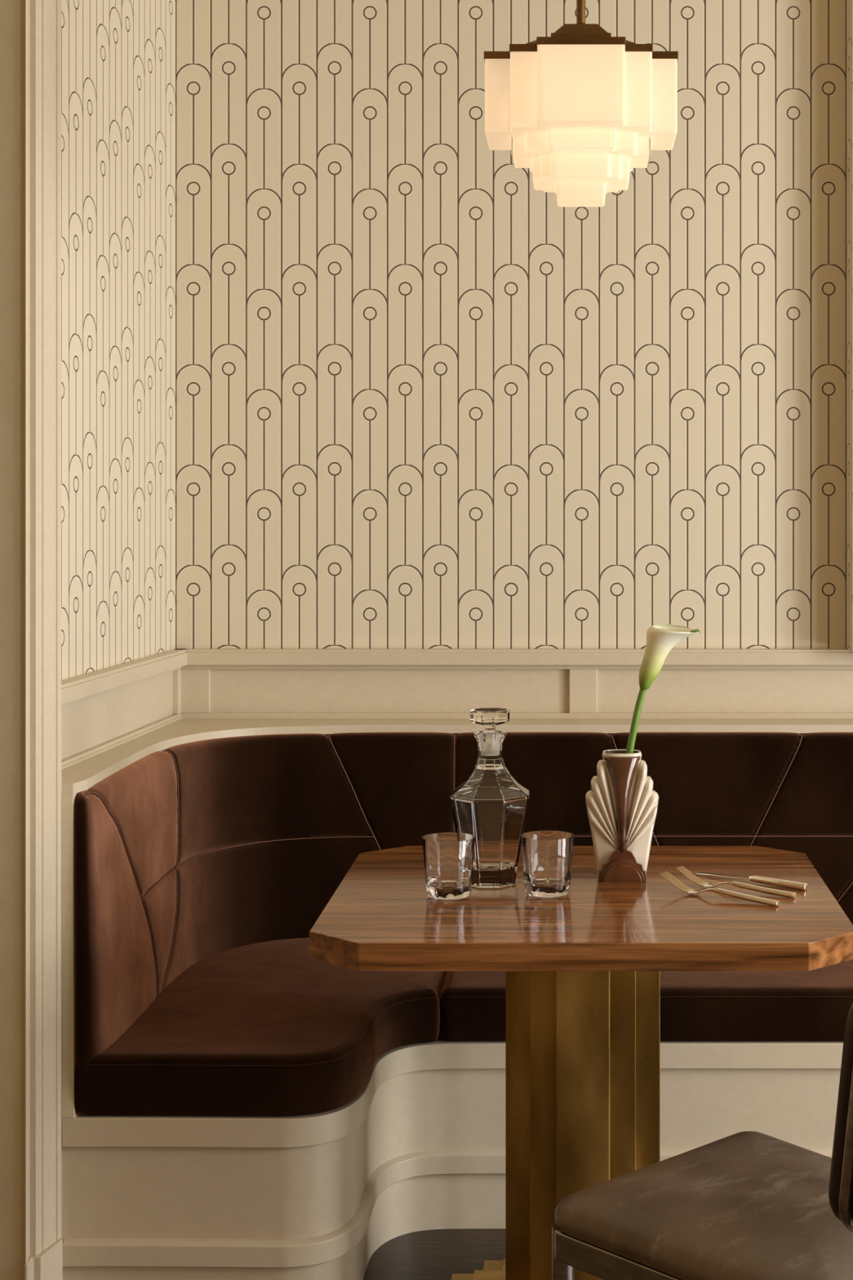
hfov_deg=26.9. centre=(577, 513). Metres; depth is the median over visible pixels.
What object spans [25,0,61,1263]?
trim
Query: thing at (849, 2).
wall
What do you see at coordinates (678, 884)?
fork
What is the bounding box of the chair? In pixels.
[551,1003,852,1279]
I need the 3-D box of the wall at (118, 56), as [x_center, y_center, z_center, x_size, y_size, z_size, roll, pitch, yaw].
[-0.979,-0.075,3.513,0.120,2.850,0.881,0,0,3]
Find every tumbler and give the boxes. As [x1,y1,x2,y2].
[422,832,475,899]
[521,830,573,897]
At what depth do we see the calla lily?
3.05 m
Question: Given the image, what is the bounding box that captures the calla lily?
[625,624,700,753]
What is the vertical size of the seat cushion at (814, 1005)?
0.099 m
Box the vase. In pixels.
[585,749,658,882]
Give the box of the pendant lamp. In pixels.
[484,0,678,206]
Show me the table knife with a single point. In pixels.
(769, 881)
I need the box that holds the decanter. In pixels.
[449,707,529,887]
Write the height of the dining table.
0.720 m
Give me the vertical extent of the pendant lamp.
1.004 m
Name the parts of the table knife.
blade, handle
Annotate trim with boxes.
[24,1237,62,1279]
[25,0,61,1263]
[61,648,186,769]
[175,648,852,718]
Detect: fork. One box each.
[660,871,780,906]
[675,866,796,898]
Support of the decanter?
on the dining table
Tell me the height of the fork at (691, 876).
0.029 m
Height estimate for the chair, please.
0.824 m
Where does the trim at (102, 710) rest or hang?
attached to the wall at (118, 56)
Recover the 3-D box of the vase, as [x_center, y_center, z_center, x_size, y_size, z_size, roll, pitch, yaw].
[0.076,0.521,3.062,0.127,0.218,0.089,0,0,0]
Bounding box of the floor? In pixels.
[363,1228,505,1279]
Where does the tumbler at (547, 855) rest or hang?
on the dining table
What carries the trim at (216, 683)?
attached to the wall
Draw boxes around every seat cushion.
[74,937,446,1115]
[440,960,852,1040]
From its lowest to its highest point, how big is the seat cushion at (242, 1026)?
0.099 m
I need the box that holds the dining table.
[309,845,852,1279]
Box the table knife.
[694,872,808,890]
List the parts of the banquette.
backrest, rail, seat rail, backrest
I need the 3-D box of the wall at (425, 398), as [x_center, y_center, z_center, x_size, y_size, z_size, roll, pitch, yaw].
[-0.149,-0.075,4.010,1.498,2.850,0.120,0,0,0]
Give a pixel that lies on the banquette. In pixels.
(238, 1104)
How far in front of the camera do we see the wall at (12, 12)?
2.82 m
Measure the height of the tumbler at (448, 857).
0.097 m
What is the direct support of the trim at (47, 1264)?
attached to the wall at (118, 56)
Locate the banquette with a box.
[61,718,852,1279]
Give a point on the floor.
(433, 1254)
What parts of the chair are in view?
leg, seat frame, seat, backrest, frame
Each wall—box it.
[0,0,25,1279]
[61,0,175,1121]
[175,0,846,648]
[846,0,852,651]

